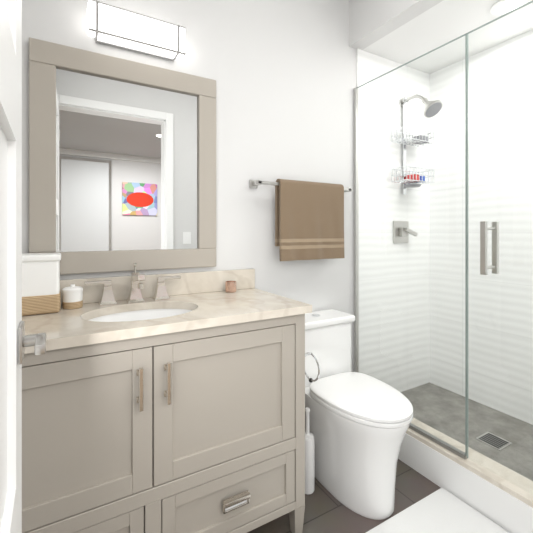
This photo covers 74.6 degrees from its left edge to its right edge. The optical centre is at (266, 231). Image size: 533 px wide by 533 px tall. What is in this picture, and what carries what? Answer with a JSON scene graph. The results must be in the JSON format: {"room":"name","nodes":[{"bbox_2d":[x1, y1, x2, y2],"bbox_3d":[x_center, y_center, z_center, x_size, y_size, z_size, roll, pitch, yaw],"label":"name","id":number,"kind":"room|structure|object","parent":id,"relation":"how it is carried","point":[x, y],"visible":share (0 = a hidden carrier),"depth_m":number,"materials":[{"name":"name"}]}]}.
{"room":"bathroom","nodes":[
{"label":"bathroom","id":0,"kind":"room"},
{"bbox_2d":[22,0,355,371],"bbox_3d":[0.008,-0.165,1.931,2.870,2.740,0.100,0,0,-30],"label":"wall","id":1,"kind":"structure","parent":0,"point":[282,73],"depth_m":1.86,"materials":[{"name":"white paint"}]},
{"bbox_2d":[29,37,215,274],"bbox_3d":[-0.575,-0.284,1.518,0.754,0.902,0.028,0,0,-30],"label":"mirror","id":2,"kind":"object","parent":1,"relation":"attached to","point":[122,164],"visible":0.85,"depth_m":1.49,"materials":[{"name":"beige paint"}]},
{"bbox_2d":[87,0,185,60],"bbox_3d":[-0.549,-0.853,1.500,0.390,0.127,0.086,0,0,-30],"label":"sconce","id":3,"kind":"object","parent":1,"relation":"attached to","point":[114,26],"visible":0.98,"depth_m":1.47,"materials":[{"name":"white glass"}]},
{"bbox_2d":[60,269,253,306],"bbox_3d":[-0.589,0.240,1.513,1.213,0.099,0.021,0,0,-30],"label":"backsplash","id":4,"kind":"structure","parent":1,"relation":"attached to","point":[190,282],"depth_m":1.63,"materials":[{"name":"beige stone"}]},
{"bbox_2d":[250,179,352,260],"bbox_3d":[0.218,-0.064,1.933,0.655,0.428,0.102,0,0,-30],"label":"towel rail","id":5,"kind":"object","parent":1,"relation":"attached to","point":[309,220],"visible":1,"depth_m":1.89,"materials":[{"name":"brown fabric"}]},
{"bbox_2d":[356,49,429,391],"bbox_3d":[0.873,-0.028,2.365,0.708,2.235,0.012,0,0,-30],"label":"shower wall tile","id":6,"kind":"structure","parent":1,"relation":"attached to","point":[370,66],"depth_m":2.34,"materials":[{"name":"white tile"}]},
{"bbox_2d":[393,221,417,242],"bbox_3d":[0.936,0.000,2.358,0.174,0.150,0.062,0,0,-30],"label":"shower valve","id":7,"kind":"object","parent":6,"relation":"attached to","point":[398,232],"depth_m":2.35,"materials":[{"name":"silver metal"}]},
{"bbox_2d":[391,94,442,194],"bbox_3d":[0.997,-0.586,2.268,0.275,0.661,0.281,0,0,-30],"label":"shower head","id":8,"kind":"object","parent":6,"relation":"attached to","point":[418,180],"depth_m":2.30},
{"bbox_2d":[247,459,440,532],"bbox_3d":[0.461,1.235,1.147,2.870,0.060,1.910,0,0,-30],"label":"floor","id":9,"kind":"structure","parent":0,"point":[326,511],"depth_m":1.51,"materials":[{"name":"tile"}]},
{"bbox_2d":[22,294,319,532],"bbox_3d":[-0.433,0.762,1.316,1.250,0.885,0.514,0,0,-30],"label":"bathroom vanity","id":10,"kind":"object","parent":9,"relation":"on","point":[165,403],"depth_m":1.13,"materials":[{"name":"beige paint"}]},
{"bbox_2d":[22,287,311,346],"bbox_3d":[-0.469,0.304,1.305,1.213,0.030,0.502,0,0,-30],"label":"countertop","id":11,"kind":"structure","parent":10,"relation":"on","point":[66,325],"depth_m":1.25,"materials":[{"name":"beige stone"}]},
{"bbox_2d":[22,253,60,315],"bbox_3d":[-0.847,0.184,1.261,0.184,0.210,0.129,0,0,-30],"label":"canister","id":12,"kind":"object","parent":11,"relation":"on","point":[41,292],"visible":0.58,"depth_m":1.23,"materials":[{"name":"matte white ceramic"},{"name":"wood"}]},
{"bbox_2d":[62,284,82,308],"bbox_3d":[-0.743,0.245,1.341,0.070,0.089,0.070,0,0,-30],"label":"jar","id":13,"kind":"object","parent":11,"relation":"on","point":[72,296],"visible":1,"depth_m":1.31,"materials":[{"name":"ceramic"}]},
{"bbox_2d":[82,271,181,306],"bbox_3d":[-0.520,0.226,1.412,0.378,0.127,0.169,0,0,-30],"label":"faucet","id":14,"kind":"object","parent":11,"relation":"on","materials":[{"name":"silver metal"}]},
{"bbox_2d":[86,303,193,322],"bbox_3d":[-0.457,0.382,1.296,0.423,0.149,0.309,0,0,-30],"label":"sink","id":15,"kind":"object","parent":11,"relation":"in","point":[163,308],"depth_m":1.43,"materials":[{"name":"white ceramic"}]},
{"bbox_2d":[225,281,235,292],"bbox_3d":[-0.172,0.264,1.694,0.054,0.050,0.054,0,0,-30],"label":"votive","id":16,"kind":"object","parent":11,"relation":"on","point":[230,286],"visible":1,"depth_m":1.67,"materials":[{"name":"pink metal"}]},
{"bbox_2d":[305,407,314,494],"bbox_3d":[0.192,1.012,1.633,0.064,0.382,0.064,0,0,-30],"label":"toilet brush","id":17,"kind":"object","parent":9,"relation":"on","point":[309,463],"visible":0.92,"depth_m":1.60,"materials":[{"name":"white plastic"}]},
{"bbox_2d":[305,309,412,519],"bbox_3d":[0.388,0.828,1.692,0.400,0.754,0.673,0,0,-30],"label":"toilet","id":18,"kind":"object","parent":9,"relation":"on","point":[359,424],"visible":0.88,"depth_m":1.54,"materials":[{"name":"white ceramic"}]},
{"bbox_2d":[366,488,508,532],"bbox_3d":[0.603,1.196,1.211,0.800,0.015,0.518,0,0,-30],"label":"bath mat","id":19,"kind":"object","parent":9,"relation":"on","point":[441,510],"visible":1,"depth_m":1.45,"materials":[{"name":"white fabric"}]},
{"bbox_2d":[398,418,532,532],"bbox_3d":[0.943,1.115,1.575,0.136,0.180,1.449,0,0,-30],"label":"shower curb","id":20,"kind":"structure","parent":9,"relation":"on","point":[482,487],"depth_m":1.53,"materials":[{"name":"stone"}]},
{"bbox_2d":[354,0,532,492],"bbox_3d":[0.913,0.065,1.563,0.108,1.920,1.439,0,0,-30],"label":"glass shower door","id":21,"kind":"structure","parent":20,"relation":"on","point":[494,266],"depth_m":1.60,"materials":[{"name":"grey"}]},
{"bbox_2d":[401,382,532,480],"bbox_3d":[1.254,1.147,1.755,0.682,0.115,1.450,0,0,-30],"label":"floor","id":22,"kind":"structure","parent":9,"relation":"on","point":[480,413],"depth_m":1.99,"materials":[{"name":"grey tile"}]},
{"bbox_2d":[475,432,511,450],"bbox_3d":[1.184,1.088,1.824,0.120,0.004,0.120,0,0,-30],"label":"floor drain","id":23,"kind":"object","parent":22,"relation":"on","point":[487,438],"depth_m":1.82,"materials":[{"name":"silver metal"}]},
{"bbox_2d":[349,0,442,49],"bbox_3d":[0.990,-1.340,1.430,0.100,0.390,1.750,0,0,-30],"label":"wall","id":24,"kind":"structure","parent":0,"point":[371,22],"depth_m":1.98,"materials":[{"name":"white paint"}]},
{"bbox_2d":[363,0,532,73],"bbox_3d":[1.329,-1.340,1.625,0.682,0.390,1.750,0,0,-30],"label":"ceiling","id":25,"kind":"structure","parent":0,"point":[439,24],"depth_m":2.02,"materials":[{"name":"white paint"}]},
{"bbox_2d":[490,0,527,15],"bbox_3d":[1.219,-1.141,1.764,0.156,0.008,0.156,0,0,-30],"label":"recessed light","id":26,"kind":"object","parent":25,"relation":"in","point":[500,7],"visible":0.9,"depth_m":1.77,"materials":[{"name":"white paint"}]},
{"bbox_3d":[1.669,-0.165,1.821,0.103,2.740,1.750,0,0,-30],"label":"wall","id":27,"kind":"structure","parent":0,"visible":0},
{"bbox_2d":[430,30,532,424],"bbox_3d":[1.544,-0.028,1.923,0.012,2.235,1.450,0,0,-30],"label":"shower wall tile","id":28,"kind":"structure","parent":27,"relation":"attached to","point":[503,324],"depth_m":2.19,"materials":[{"name":"white tile"}]},
{"bbox_3d":[0.437,0.040,0.034,1.005,2.330,0.146,0,0,-30],"label":"door frame","id":29,"kind":"structure","parent":0,"visible":0},
{"bbox_2d":[0,0,45,532],"bbox_3d":[-0.217,0.079,0.216,0.114,2.237,0.851,0,0,-30],"label":"entry door","id":30,"kind":"structure","parent":29,"relation":"attached to","point":[15,340],"depth_m":0.49,"materials":[{"name":"white paint"}]}
]}

